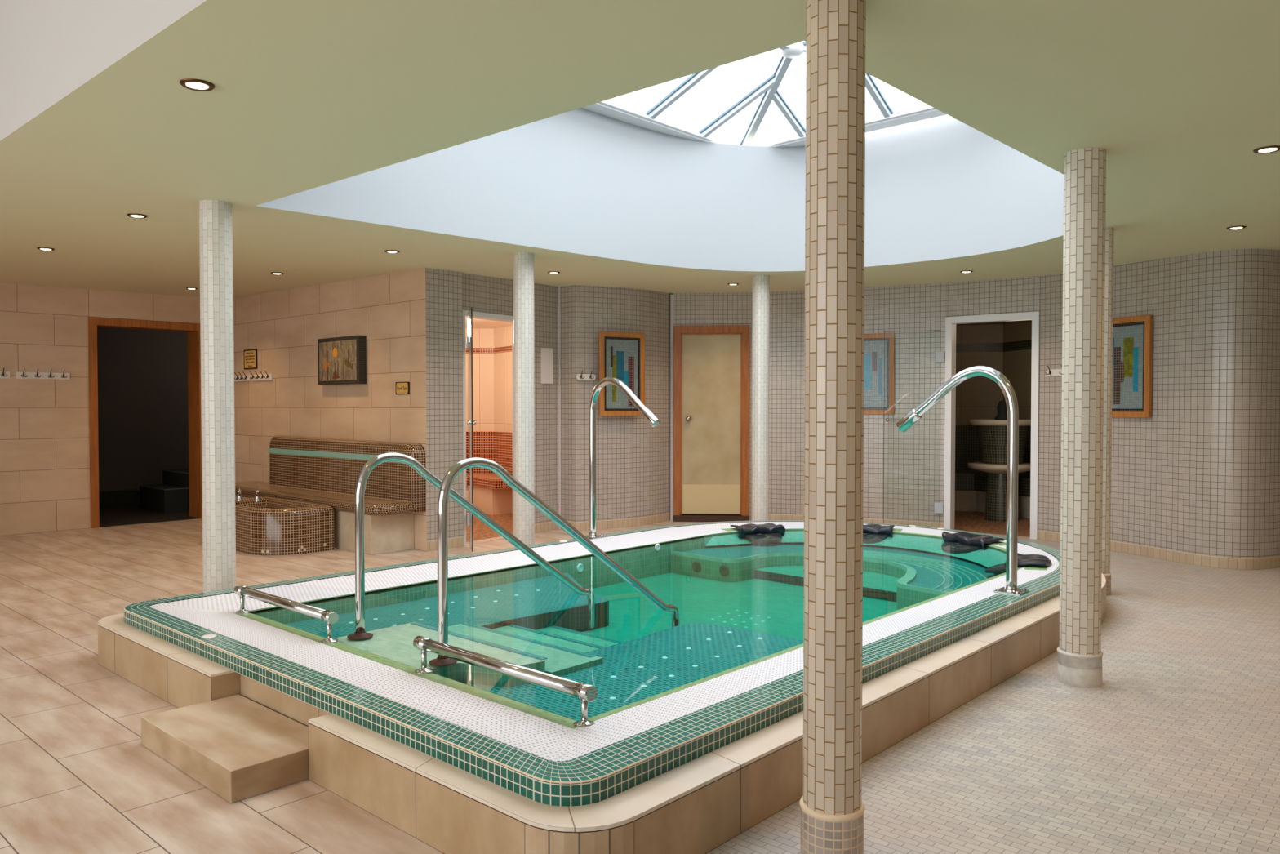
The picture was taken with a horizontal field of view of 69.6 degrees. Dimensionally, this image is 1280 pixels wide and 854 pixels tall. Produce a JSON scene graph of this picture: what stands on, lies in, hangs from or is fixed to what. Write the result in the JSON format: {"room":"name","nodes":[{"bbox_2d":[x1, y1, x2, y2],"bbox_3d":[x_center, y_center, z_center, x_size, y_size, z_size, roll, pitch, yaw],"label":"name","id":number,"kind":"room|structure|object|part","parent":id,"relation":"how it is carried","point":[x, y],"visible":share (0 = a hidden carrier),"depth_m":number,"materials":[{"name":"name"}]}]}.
{"room":"indoor spa pool","nodes":[
{"label":"indoor spa pool","id":0,"kind":"room"},
{"bbox_2d":[0,283,199,535],"bbox_3d":[-7.184,-0.457,7.164,0.001,3.000,7.940,1,2,42],"label":"wall","id":1,"kind":"structure","parent":0,"point":[45,437],"depth_m":8.84,"materials":[{"name":"beige tile"}]},
{"bbox_2d":[0,368,10,378],"bbox_3d":[-6.009,-0.497,8.407,0.061,0.096,0.444,1,2,42],"label":"hook rail","id":2,"kind":"object","parent":1,"relation":"attached to","point":[3,374],"visible":1,"depth_m":8.55,"materials":[{"name":"white plastic"}]},
{"bbox_2d":[15,368,70,379],"bbox_3d":[-5.678,-0.505,8.771,0.061,0.096,0.444,1,2,42],"label":"hook rail","id":3,"kind":"object","parent":1,"relation":"attached to","point":[24,375],"visible":1,"depth_m":8.78,"materials":[{"name":"white plastic"}]},
{"bbox_2d":[88,316,202,528],"bbox_3d":[-5.162,-0.054,9.604,0.318,2.087,1.133,1,2,42],"label":"door frame","id":4,"kind":"structure","parent":1,"relation":"attached to","point":[193,330],"depth_m":9.69,"materials":[{"name":"orange wood"}]},
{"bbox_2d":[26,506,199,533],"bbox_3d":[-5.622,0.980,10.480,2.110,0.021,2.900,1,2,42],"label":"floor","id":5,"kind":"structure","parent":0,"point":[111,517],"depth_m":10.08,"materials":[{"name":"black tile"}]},
{"bbox_2d":[138,468,189,513],"bbox_3d":[-5.204,0.735,11.052,0.755,0.446,1.243,1,2,42],"label":"stairs","id":6,"kind":"structure","parent":5,"relation":"on","point":[172,495],"depth_m":10.54,"materials":[{"name":"black carpet"}]},
{"bbox_2d":[97,327,188,491],"bbox_3d":[-5.725,-0.281,10.546,1.830,2.500,2.900,1,2,42],"label":"wall","id":7,"kind":"structure","parent":0,"point":[143,411],"depth_m":11.31,"materials":[{"name":"grey"}]},
{"bbox_2d":[98,489,139,508],"bbox_3d":[-6.439,0.868,10.842,0.190,0.190,0.940,1,2,42],"label":"baseboard","id":8,"kind":"structure","parent":7,"relation":"attached to","point":[122,498],"depth_m":10.96,"materials":[{"name":"black carpet"}]},
{"bbox_2d":[233,267,426,551],"bbox_3d":[-3.140,-0.304,8.855,3.710,2.620,0.001,1,2,42],"label":"wall","id":9,"kind":"structure","parent":0,"point":[285,327],"depth_m":8.64,"materials":[{"name":"beige tile"}]},
{"bbox_2d":[234,371,250,381],"bbox_3d":[-4.296,-0.540,9.860,0.420,0.096,0.061,1,2,42],"label":"hook rail","id":10,"kind":"object","parent":9,"relation":"attached to","point":[245,377],"visible":0.77,"depth_m":9.82,"materials":[{"name":"white plastic"}]},
{"bbox_2d":[244,348,257,369],"bbox_3d":[-4.117,-0.716,9.727,0.300,0.208,0.011,1,2,42],"label":"wall sign","id":11,"kind":"object","parent":9,"relation":"attached to","point":[250,355],"visible":1,"depth_m":9.71,"materials":[{"name":"gold"}]},
{"bbox_2d":[249,370,272,380],"bbox_3d":[-3.941,-0.533,9.537,0.440,0.096,0.061,1,2,42],"label":"hook rail","id":12,"kind":"object","parent":9,"relation":"attached to","point":[261,376],"visible":1,"depth_m":9.52,"materials":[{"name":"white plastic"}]},
{"bbox_2d":[317,334,366,385],"bbox_3d":[-2.736,-0.605,8.423,0.720,0.430,0.084,1,2,42],"label":"framed picture","id":13,"kind":"object","parent":9,"relation":"attached to","point":[342,360],"visible":1,"depth_m":8.34,"materials":[{"name":"brown"}]},
{"bbox_2d":[395,382,409,394],"bbox_3d":[-2.020,-0.329,7.827,0.200,0.106,0.011,1,2,42],"label":"wall sign","id":14,"kind":"object","parent":9,"relation":"attached to","point":[402,388],"visible":1,"depth_m":7.82,"materials":[{"name":"gold"}]},
{"bbox_2d":[0,518,710,853],"bbox_3d":[-2.192,1.082,5.406,9.793,0.001,12.009,1,2,42],"label":"floor","id":15,"kind":"structure","parent":0,"point":[77,776],"depth_m":3.48,"materials":[{"name":"tile"}]},
{"bbox_2d":[199,200,235,592],"bbox_3d":[-2.284,-0.060,4.981,0.182,2.302,0.182,1,2,42],"label":"column","id":16,"kind":"structure","parent":15,"relation":"on","point":[215,216],"depth_m":4.92,"materials":[{"name":"tile"}]},
{"bbox_2d":[141,694,308,803],"bbox_3d":[-1.386,1.081,3.155,0.726,0.100,0.350,1,2,42],"label":"tiled step","id":17,"kind":"structure","parent":15,"relation":"on","point":[237,747],"depth_m":3.02,"materials":[{"name":"beige tile"}]},
{"bbox_2d":[235,496,334,555],"bbox_3d":[-3.208,0.840,7.912,1.232,0.374,0.587,1,2,42],"label":"basin","id":18,"kind":"object","parent":15,"relation":"on","point":[269,526],"visible":0.83,"depth_m":7.51,"materials":[{"name":"brown tile"}]},
{"bbox_2d":[236,484,242,501],"bbox_3d":[-3.513,0.581,8.081,0.051,0.140,0.166,-1,1,-25],"label":"tap","id":19,"kind":"object","parent":18,"relation":"on","point":[239,491],"visible":1,"depth_m":8.11,"materials":[{"name":"silver metal"}]},
{"bbox_2d":[254,484,260,501],"bbox_3d":[-3.337,0.583,8.024,0.051,0.140,0.166,0,1,-19],"label":"tap","id":20,"kind":"object","parent":18,"relation":"on","point":[257,492],"visible":1,"depth_m":8.05,"materials":[{"name":"silver metal"}]},
{"bbox_2d":[235,435,425,555],"bbox_3d":[-3.063,0.557,8.490,3.060,0.915,0.465,1,2,42],"label":"bench","id":21,"kind":"object","parent":15,"relation":"on","point":[326,471],"visible":0.85,"depth_m":7.96,"materials":[{"name":"brown tile"}]},
{"bbox_3d":[-3.064,0.642,8.491,3.060,0.095,0.462,1,2,42],"label":"seat","id":22,"kind":"part","parent":21,"relation":"part of","materials":[{"name":"brown tile"}]},
{"bbox_3d":[-2.755,0.393,8.431,2.530,0.585,0.127,1,2,42],"label":"backrest","id":23,"kind":"part","parent":21,"relation":"part of","materials":[{"name":"brown tile"}]},
{"bbox_2d":[512,252,534,546],"bbox_3d":[-0.863,-0.120,6.851,0.173,2.340,0.173,1,2,42],"label":"column","id":24,"kind":"structure","parent":15,"relation":"on","point":[523,262],"depth_m":6.79,"materials":[{"name":"tile"}]},
{"bbox_2d":[97,520,1106,853],"bbox_3d":[0.470,0.954,5.286,3.360,0.260,5.510,1,2,42],"label":"pool","id":25,"kind":"object","parent":15,"relation":"on","point":[695,740],"visible":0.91,"depth_m":3.55,"materials":[{"name":"tile"}]},
{"bbox_2d":[201,634,216,638],"bbox_3d":[-1.771,0.859,3.784,0.056,0.004,0.055,1,2,42],"label":"outlet","id":26,"kind":"object","parent":25,"relation":"attached to","point":[205,636],"depth_m":3.77,"materials":[{"name":"white plastic"}]},
{"bbox_2d":[234,584,338,642],"bbox_3d":[-1.561,0.807,4.024,0.858,0.124,0.068,1,2,42],"label":"grab bar","id":27,"kind":"object","parent":25,"relation":"on","point":[331,617],"visible":1,"depth_m":3.95,"materials":[{"name":"silver metal"}]},
{"bbox_3d":[-1.853,0.819,4.290,0.020,0.090,0.020,1,2,42],"label":"post","id":28,"kind":"part","parent":27,"relation":"part of","materials":[{"name":"silver metal"}]},
{"bbox_3d":[-1.269,0.830,3.759,0.020,0.090,0.020,1,2,42],"label":"post","id":29,"kind":"part","parent":27,"relation":"part of","materials":[{"name":"silver metal"}]},
{"bbox_2d":[346,452,595,639],"bbox_3d":[-0.727,0.587,4.347,0.104,0.973,1.432,1,2,42],"label":"handrail","id":30,"kind":"object","parent":25,"relation":"on","point":[360,633],"visible":0.98,"depth_m":3.97,"materials":[{"name":"silver metal"}]},
{"bbox_2d":[413,635,597,726],"bbox_3d":[-0.474,0.829,3.049,0.898,0.124,0.068,1,2,42],"label":"grab bar","id":31,"kind":"object","parent":25,"relation":"on","point":[586,692],"visible":1,"depth_m":2.97,"materials":[{"name":"silver metal"}]},
{"bbox_3d":[-0.781,0.840,3.329,0.020,0.090,0.020,1,2,42],"label":"post","id":32,"kind":"part","parent":31,"relation":"part of","materials":[{"name":"silver metal"}]},
{"bbox_3d":[-0.167,0.852,2.770,0.020,0.090,0.020,1,2,42],"label":"post","id":33,"kind":"part","parent":31,"relation":"part of","materials":[{"name":"silver metal"}]},
{"bbox_2d":[428,457,679,666],"bbox_3d":[-0.295,0.595,3.955,0.104,0.973,1.432,1,2,42],"label":"handrail","id":34,"kind":"object","parent":25,"relation":"on","point":[446,486],"visible":0.88,"depth_m":3.59,"materials":[{"name":"silver metal"}]},
{"bbox_2d":[583,376,660,538],"bbox_3d":[-0.133,0.224,6.468,0.700,1.160,0.130,1,2,42],"label":"spout","id":35,"kind":"object","parent":25,"relation":"on","point":[646,413],"visible":0.99,"depth_m":6.63,"materials":[{"name":"silver metal"}]},
{"bbox_3d":[-0.344,0.792,6.673,0.130,0.016,0.130,1,2,42],"label":"plate","id":36,"kind":"part","parent":35,"relation":"part of","materials":[{"name":"silver metal"}]},
{"bbox_2d":[249,528,1005,641],"bbox_3d":[0.532,0.953,5.246,2.225,0.224,4.576,1,2,42],"label":"basin","id":37,"kind":"object","parent":25,"relation":"in","point":[723,586],"depth_m":5.36,"materials":[{"name":"green tile"}]},
{"bbox_2d":[692,560,701,572],"bbox_3d":[0.389,0.966,6.364,0.076,0.075,0.012,1,2,42],"label":"grille","id":38,"kind":"object","parent":25,"relation":"attached to","point":[696,565],"depth_m":6.36,"materials":[{"name":"grey"}]},
{"bbox_2d":[719,564,728,576],"bbox_3d":[0.565,0.970,6.200,0.076,0.075,0.012,1,2,42],"label":"grille","id":39,"kind":"object","parent":25,"relation":"attached to","point":[723,569],"depth_m":6.20,"materials":[{"name":"grey metal"}]},
{"bbox_2d":[730,522,785,542],"bbox_3d":[0.922,0.809,7.090,0.390,0.113,0.373,0,1,-22],"label":"headrest cover","id":40,"kind":"object","parent":25,"relation":"on","point":[768,532],"visible":1,"depth_m":7.02,"materials":[{"name":"black plastic"}]},
{"bbox_3d":[1.685,0.861,6.512,2.225,0.057,1.150,1,2,42],"label":"seat","id":41,"kind":"part","parent":25,"relation":"part of","materials":[{"name":"tile"}]},
{"bbox_2d":[862,524,894,542],"bbox_3d":[1.781,0.809,7.082,0.332,0.113,0.373,1,1,24],"label":"headrest cover","id":42,"kind":"object","parent":25,"relation":"on","point":[872,533],"visible":0.66,"depth_m":6.99,"materials":[{"name":"black plastic"}]},
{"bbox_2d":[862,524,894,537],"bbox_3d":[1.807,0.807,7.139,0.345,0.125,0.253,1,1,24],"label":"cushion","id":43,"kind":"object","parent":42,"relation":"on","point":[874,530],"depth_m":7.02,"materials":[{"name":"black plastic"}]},
{"bbox_2d":[896,365,1029,595],"bbox_3d":[1.686,0.259,4.881,0.700,1.160,0.130,1,2,42],"label":"spout","id":44,"kind":"object","parent":25,"relation":"on","point":[916,414],"visible":1,"depth_m":4.68,"materials":[{"name":"silver metal"}]},
{"bbox_3d":[1.897,0.835,4.702,0.130,0.016,0.130,1,2,42],"label":"plate","id":45,"kind":"part","parent":44,"relation":"part of","materials":[{"name":"silver metal"}]},
{"bbox_2d":[941,531,1004,553],"bbox_3d":[2.328,0.821,6.527,0.373,0.113,0.409,-1,1,-24],"label":"headrest cover","id":46,"kind":"object","parent":25,"relation":"on","point":[957,542],"visible":0.98,"depth_m":6.48,"materials":[{"name":"black plastic"}]},
{"bbox_2d":[985,552,1051,573],"bbox_3d":[2.303,0.842,5.613,0.373,0.113,0.351,1,1,25],"label":"headrest cover","id":47,"kind":"object","parent":25,"relation":"on","point":[1022,559],"visible":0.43,"depth_m":5.57,"materials":[{"name":"black plastic"}]},
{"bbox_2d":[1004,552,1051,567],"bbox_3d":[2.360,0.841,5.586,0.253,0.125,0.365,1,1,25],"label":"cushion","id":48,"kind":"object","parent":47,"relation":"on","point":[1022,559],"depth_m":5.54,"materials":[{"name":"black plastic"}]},
{"bbox_2d":[751,274,769,520],"bbox_3d":[1.077,-0.166,8.220,0.173,2.372,0.173,1,2,42],"label":"column","id":49,"kind":"structure","parent":15,"relation":"on","point":[761,282],"depth_m":8.16,"materials":[{"name":"tile"}]},
{"bbox_2d":[425,267,463,541],"bbox_3d":[-1.643,-0.322,7.750,0.001,2.535,0.380,1,2,41],"label":"wall","id":50,"kind":"structure","parent":0,"point":[443,288],"depth_m":7.74,"materials":[{"name":"grey tile"}]},
{"bbox_2d":[426,536,463,551],"bbox_3d":[-1.643,0.988,7.779,0.001,0.085,0.380,1,2,41],"label":"baseboard","id":51,"kind":"structure","parent":50,"relation":"attached to","point":[455,542],"depth_m":7.82,"materials":[{"name":"beige tile"}]},
{"bbox_2d":[462,272,513,315],"bbox_3d":[-1.318,-0.291,8.249,0.034,2.620,0.813,1,1,32],"label":"wall","id":52,"kind":"structure","parent":0,"point":[484,294],"depth_m":8.18,"materials":[{"name":"grey tile"}]},
{"bbox_2d":[462,307,514,551],"bbox_3d":[-1.396,0.021,8.090,0.395,2.060,1.193,0,1,14],"label":"door","id":53,"kind":"structure","parent":52,"relation":"in","point":[470,314],"depth_m":7.92,"materials":[{"name":"white"}]},
{"bbox_3d":[-1.421,0.021,7.709,0.010,1.980,0.490,0,1,-14],"label":"glass","id":54,"kind":"part","parent":53,"relation":"part of","materials":[{"name":"clear glass"}]},
{"bbox_3d":[-1.376,-0.035,7.528,0.070,0.040,0.040,0,1,-14],"label":"knob","id":55,"kind":"part","parent":53,"relation":"part of","materials":[{"name":"silver metal"}]},
{"bbox_3d":[-1.350,1.030,8.303,0.120,0.032,0.808,1,2,34],"label":"sill","id":56,"kind":"part","parent":53,"relation":"part of","materials":[{"name":"stone"}]},
{"bbox_2d":[465,317,511,328],"bbox_3d":[-1.900,-1.161,9.608,2.825,0.001,2.490,1,2,42],"label":"ceiling","id":57,"kind":"structure","parent":0,"point":[477,323],"depth_m":10.53,"materials":[{"name":"beige paint"}]},
{"bbox_2d":[465,325,512,475],"bbox_3d":[-1.900,-0.111,9.631,2.825,2.200,2.490,1,2,42],"label":"wall","id":58,"kind":"structure","parent":0,"point":[492,433],"depth_m":11.18,"materials":[{"name":"pink tile"}]},
{"bbox_2d":[466,510,512,542],"bbox_3d":[-1.900,0.986,9.655,2.825,0.001,2.490,1,2,42],"label":"floor","id":59,"kind":"structure","parent":0,"point":[482,531],"depth_m":9.17,"materials":[{"name":"tile"}]},
{"bbox_2d":[466,472,512,515],"bbox_3d":[-2.033,0.771,10.489,1.400,0.400,1.350,1,2,42],"label":"bench","id":60,"kind":"object","parent":59,"relation":"on","point":[492,495],"visible":0.28,"depth_m":10.29,"materials":[{"name":"red tile"}]},
{"bbox_3d":[-2.033,0.621,10.486,1.400,0.100,1.350,1,2,42],"label":"seat","id":61,"kind":"part","parent":60,"relation":"part of","materials":[{"name":"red tile"}]},
{"bbox_2d":[533,283,558,524],"bbox_3d":[-0.939,-0.345,8.806,0.001,2.535,0.536,1,2,34],"label":"wall","id":62,"kind":"structure","parent":0,"point":[545,296],"depth_m":8.86,"materials":[{"name":"grey tile"}]},
{"bbox_2d":[534,521,558,533],"bbox_3d":[-0.939,0.964,8.835,0.001,0.085,0.536,1,2,34],"label":"baseboard","id":63,"kind":"structure","parent":62,"relation":"attached to","point":[544,526],"depth_m":8.88,"materials":[{"name":"beige tile"}]},
{"bbox_2d":[541,347,552,383],"bbox_3d":[-0.897,-0.589,8.841,0.140,0.344,0.018,-1,2,-41],"label":"wall panel","id":64,"kind":"object","parent":62,"relation":"attached to","point":[546,353],"visible":1,"depth_m":8.83,"materials":[{"name":"grey"}]},
{"bbox_2d":[558,286,560,528],"bbox_3d":[-0.791,-0.185,9.026,0.022,2.375,0.020,1,2,42],"label":"trim","id":65,"kind":"structure","parent":62,"relation":"attached to","point":[559,376],"depth_m":9.02,"materials":[{"name":"grey metal"}]},
{"bbox_2d":[560,284,575,521],"bbox_3d":[-0.707,-0.349,8.953,0.225,2.535,0.001,1,2,42],"label":"wall","id":66,"kind":"structure","parent":0,"point":[567,293],"depth_m":8.95,"materials":[{"name":"grey tile"}]},
{"bbox_2d":[560,520,575,528],"bbox_3d":[-0.707,0.961,8.982,0.225,0.085,0.001,1,2,42],"label":"baseboard","id":67,"kind":"structure","parent":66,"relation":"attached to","point":[573,523],"depth_m":8.93,"materials":[{"name":"beige tile"}]},
{"bbox_2d":[575,284,672,522],"bbox_3d":[-0.096,-0.355,9.259,1.298,2.535,0.128,-1,2,-41],"label":"wall","id":68,"kind":"structure","parent":0,"point":[633,456],"depth_m":9.13,"materials":[{"name":"grey tile"}]},
{"bbox_2d":[576,370,595,380],"bbox_3d":[-0.512,-0.497,8.872,0.200,0.096,0.061,-1,1,-27],"label":"hook rail","id":69,"kind":"object","parent":68,"relation":"attached to","point":[581,376],"visible":1,"depth_m":8.88,"materials":[{"name":"white plastic"}]},
{"bbox_2d":[599,331,644,415],"bbox_3d":[-0.173,-0.517,9.020,0.504,0.815,0.032,-1,1,-31],"label":"framed picture","id":70,"kind":"object","parent":68,"relation":"attached to","point":[621,354],"visible":0.75,"depth_m":9.01,"materials":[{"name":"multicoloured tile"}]},
{"bbox_2d":[575,512,670,530],"bbox_3d":[-0.096,0.954,9.288,1.298,0.085,0.128,-1,2,-41],"label":"baseboard","id":71,"kind":"structure","parent":68,"relation":"attached to","point":[617,523],"depth_m":9.17,"materials":[{"name":"beige tile"}]},
{"bbox_2d":[670,294,673,520],"bbox_3d":[0.339,-0.199,9.670,0.032,2.375,0.020,1,2,42],"label":"trim","id":72,"kind":"structure","parent":68,"relation":"attached to","point":[671,295],"depth_m":9.66,"materials":[{"name":"grey metal"}]},
{"bbox_2d":[0,0,1279,297],"bbox_3d":[-1.498,-1.501,5.455,14.800,0.738,13.300,1,2,42],"label":"ceiling","id":73,"kind":"structure","parent":0,"point":[1180,96],"depth_m":3.34,"materials":[{"name":"beige paint"}]},
{"bbox_2d":[36,247,54,250],"bbox_3d":[-4.192,-1.256,6.494,0.106,0.014,0.106,1,2,42],"label":"recessed light","id":74,"kind":"object","parent":73,"relation":"in","point":[38,248],"visible":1,"depth_m":6.48,"materials":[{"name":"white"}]},
{"bbox_2d":[126,213,147,217],"bbox_3d":[-2.890,-1.213,5.291,0.106,0.014,0.106,1,2,42],"label":"recessed light","id":75,"kind":"object","parent":73,"relation":"in","point":[131,215],"visible":1,"depth_m":5.27,"materials":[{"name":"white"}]},
{"bbox_2d":[186,287,197,289],"bbox_3d":[-4.385,-1.354,9.004,0.106,0.014,0.106,1,2,42],"label":"recessed light","id":76,"kind":"object","parent":73,"relation":"in","point":[190,288],"visible":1,"depth_m":8.98,"materials":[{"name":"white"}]},
{"bbox_2d":[179,78,214,91],"bbox_3d":[-1.464,-1.130,3.044,0.106,0.014,0.106,1,2,42],"label":"recessed light","id":77,"kind":"object","parent":73,"relation":"in","point":[193,84],"visible":1,"depth_m":3.03,"materials":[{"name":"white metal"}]},
{"bbox_2d":[271,271,284,274],"bbox_3d":[-3.104,-1.314,7.877,0.106,0.014,0.106,1,2,42],"label":"recessed light","id":78,"kind":"object","parent":73,"relation":"in","point":[272,273],"visible":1,"depth_m":7.84,"materials":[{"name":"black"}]},
{"bbox_2d":[384,249,399,253],"bbox_3d":[-1.799,-1.272,6.681,0.106,0.014,0.106,1,2,42],"label":"recessed light","id":79,"kind":"object","parent":73,"relation":"in","point":[386,251],"visible":1,"depth_m":6.66,"materials":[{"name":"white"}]},
{"bbox_2d":[547,271,559,273],"bbox_3d":[-0.738,-1.324,7.893,0.106,0.014,0.106,1,2,42],"label":"recessed light","id":80,"kind":"object","parent":73,"relation":"in","point":[549,272],"visible":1,"depth_m":7.86,"materials":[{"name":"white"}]},
{"bbox_2d":[960,270,973,272],"bbox_3d":[2.815,-1.339,7.942,0.106,0.014,0.106,1,2,42],"label":"recessed light","id":81,"kind":"object","parent":73,"relation":"in","point":[963,271],"visible":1,"depth_m":7.91,"materials":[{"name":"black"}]},
{"bbox_2d":[1226,225,1246,230],"bbox_3d":[3.771,-1.259,5.821,0.106,0.014,0.106,1,2,42],"label":"recessed light","id":82,"kind":"object","parent":73,"relation":"in","point":[1238,227],"visible":1,"depth_m":5.80,"materials":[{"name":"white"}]},
{"bbox_2d":[1253,145,1279,153],"bbox_3d":[2.673,-1.180,3.919,0.106,0.014,0.106,1,2,42],"label":"recessed light","id":83,"kind":"object","parent":73,"relation":"in","point":[1265,149],"visible":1,"depth_m":3.91,"materials":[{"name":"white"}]},
{"bbox_2d":[256,107,1063,271],"bbox_3d":[0.740,-1.772,5.558,3.493,1.161,4.617,1,2,42],"label":"wall","id":84,"kind":"structure","parent":0,"point":[580,180],"depth_m":7.08,"materials":[{"name":"grey paint"}]},
{"bbox_2d":[582,41,946,146],"bbox_3d":[0.677,-2.584,5.473,3.520,0.477,4.510,1,2,42],"label":"window","id":85,"kind":"structure","parent":84,"relation":"in","point":[886,117],"depth_m":7.23,"materials":[{"name":"white metal"}]},
{"bbox_3d":[0.677,-2.403,5.477,3.520,0.115,4.510,1,2,42],"label":"kerb frame","id":86,"kind":"part","parent":85,"relation":"part of","materials":[{"name":"white metal"}]},
{"bbox_2d":[672,292,751,520],"bbox_3d":[0.750,-0.321,9.640,0.825,2.620,0.076,0,1,8],"label":"wall","id":87,"kind":"structure","parent":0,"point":[719,308],"depth_m":9.62,"materials":[{"name":"grey tile"}]},
{"bbox_2d":[673,324,749,521],"bbox_3d":[0.747,-0.036,9.643,0.790,2.050,0.145,0,1,3],"label":"door","id":88,"kind":"structure","parent":87,"relation":"attached to","point":[711,362],"depth_m":9.63,"materials":[{"name":"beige wood"}]},
{"bbox_3d":[0.506,-0.086,9.616,0.060,0.060,0.067,0,1,3],"label":"knob","id":89,"kind":"part","parent":88,"relation":"part of","materials":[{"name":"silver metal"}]},
{"bbox_3d":[0.747,0.756,9.654,0.602,0.305,0.002,0,1,3],"label":"kick plate","id":90,"kind":"part","parent":88,"relation":"part of","materials":[{"name":"beige"}]},
{"bbox_2d":[751,282,946,522],"bbox_3d":[2.057,-0.355,9.243,1.935,2.535,0.052,1,1,24],"label":"wall","id":91,"kind":"structure","parent":0,"point":[914,458],"depth_m":9.08,"materials":[{"name":"grey tile"}]},
{"bbox_2d":[751,513,943,528],"bbox_3d":[2.057,0.955,9.272,1.935,0.085,0.052,1,1,24],"label":"baseboard","id":92,"kind":"structure","parent":91,"relation":"attached to","point":[771,517],"depth_m":9.13,"materials":[{"name":"beige tile"}]},
{"bbox_2d":[863,333,894,414],"bbox_3d":[2.268,-0.526,9.160,0.524,0.800,0.033,1,1,27],"label":"mosaic","id":93,"kind":"object","parent":91,"relation":"attached to","point":[878,399],"visible":0.56,"depth_m":9.11,"materials":[{"name":"multicoloured tile"}]},
{"bbox_2d":[954,511,1030,537],"bbox_3d":[3.798,0.980,9.919,3.300,0.001,2.750,1,2,42],"label":"floor","id":94,"kind":"structure","parent":0,"point":[968,521],"depth_m":9.36,"materials":[{"name":"brown tile"}]},
{"bbox_2d":[955,469,1030,518],"bbox_3d":[4.046,0.755,10.297,2.850,0.440,1.550,1,2,42],"label":"bench","id":95,"kind":"object","parent":94,"relation":"on","point":[970,484],"visible":0.1,"depth_m":10.53,"materials":[{"name":"green tile"}]},
{"bbox_3d":[4.046,0.635,10.295,2.850,0.200,1.550,1,2,42],"label":"seat","id":96,"kind":"part","parent":95,"relation":"part of","materials":[{"name":"brown tile"}]},
{"bbox_2d":[968,400,1031,521],"bbox_3d":[3.844,0.351,9.762,0.690,1.270,0.690,1,2,42],"label":"stone fountain","id":97,"kind":"object","parent":94,"relation":"on","point":[992,433],"visible":0.7,"depth_m":9.62,"materials":[{"name":"green tile"}]},
{"bbox_2d":[975,425,1031,464],"bbox_3d":[3.844,0.186,9.758,0.550,0.400,0.550,1,2,42],"label":"bowl","id":98,"kind":"object","parent":97,"relation":"on","point":[993,439],"depth_m":9.59,"materials":[{"name":"green tile"}]},
{"bbox_2d":[946,275,1039,317],"bbox_3d":[3.261,-1.325,8.535,0.852,0.565,0.001,1,2,39],"label":"wall","id":99,"kind":"structure","parent":0,"point":[1021,294],"depth_m":8.53,"materials":[{"name":"grey tile"}]},
{"bbox_2d":[706,537,1279,853],"bbox_3d":[1.672,1.143,2.628,6.230,0.001,13.100,1,2,42],"label":"floor","id":100,"kind":"structure","parent":0,"point":[1176,750],"depth_m":3.18,"materials":[{"name":"tile"}]},
{"bbox_2d":[799,0,866,853],"bbox_3d":[0.516,0.012,2.452,0.173,2.268,0.173,1,2,42],"label":"column","id":101,"kind":"structure","parent":100,"relation":"on","point":[832,811],"depth_m":2.39,"materials":[{"name":"tile"}]},
{"bbox_2d":[1057,147,1106,687],"bbox_3d":[1.921,-0.038,3.998,0.184,2.301,0.184,1,2,42],"label":"column","id":102,"kind":"structure","parent":100,"relation":"on","point":[1079,660],"depth_m":3.94,"materials":[{"name":"beige tile"}]},
{"bbox_2d":[1102,226,1114,595],"bbox_3d":[2.936,-0.098,5.901,0.178,2.338,0.178,1,2,42],"label":"column","id":103,"kind":"structure","parent":100,"relation":"on","point":[1109,231],"depth_m":5.83,"materials":[{"name":"beige tile"}]},
{"bbox_2d":[955,320,1031,472],"bbox_3d":[3.572,-0.168,9.955,2.281,2.300,3.327,0,1,-16],"label":"wall","id":104,"kind":"structure","parent":0,"point":[1006,348],"depth_m":11.23,"materials":[{"name":"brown tile"}]},
{"bbox_2d":[955,320,1031,325],"bbox_3d":[3.798,-1.216,9.871,3.300,0.001,2.750,1,2,42],"label":"ceiling","id":105,"kind":"structure","parent":0,"point":[1010,322],"depth_m":11.08,"materials":[{"name":"black"}]},
{"bbox_2d":[1037,248,1279,558],"bbox_3d":[4.559,-0.314,7.364,2.368,2.535,1.246,0,1,16],"label":"wall","id":106,"kind":"structure","parent":0,"point":[1199,475],"depth_m":6.96,"materials":[{"name":"grey tile"}]},
{"bbox_2d":[883,311,1039,539],"bbox_3d":[3.044,-0.005,8.723,1.407,2.085,0.276,1,1,28],"label":"door","id":107,"kind":"structure","parent":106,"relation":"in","point":[950,322],"depth_m":8.76,"materials":[{"name":"white"}]},
{"bbox_3d":[3.286,-0.017,8.595,0.852,2.057,0.120,1,2,39],"label":"frame","id":108,"kind":"part","parent":107,"relation":"part of","materials":[{"name":"white"}]},
{"bbox_3d":[3.286,1.024,8.617,0.852,0.032,0.120,1,2,39],"label":"sill","id":109,"kind":"part","parent":107,"relation":"part of","materials":[{"name":"stone"}]},
{"bbox_2d":[1045,364,1062,376],"bbox_3d":[3.675,-0.497,8.119,0.061,0.096,0.220,-1,2,-34],"label":"hook rail","id":110,"kind":"object","parent":106,"relation":"attached to","point":[1051,372],"visible":0.61,"depth_m":8.15,"materials":[{"name":"white plastic"}]},
{"bbox_2d":[1111,314,1153,417],"bbox_3d":[3.956,-0.487,7.536,0.032,0.815,0.524,0,1,-20],"label":"framed picture","id":111,"kind":"object","parent":106,"relation":"attached to","point":[1132,336],"visible":0.59,"depth_m":7.45,"materials":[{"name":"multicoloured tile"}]},
{"bbox_2d":[1037,530,1279,569],"bbox_3d":[4.559,0.996,7.393,2.368,0.085,1.246,0,1,16],"label":"baseboard","id":112,"kind":"structure","parent":106,"relation":"attached to","point":[1235,563],"depth_m":7.03,"materials":[{"name":"beige tile"}]}
]}

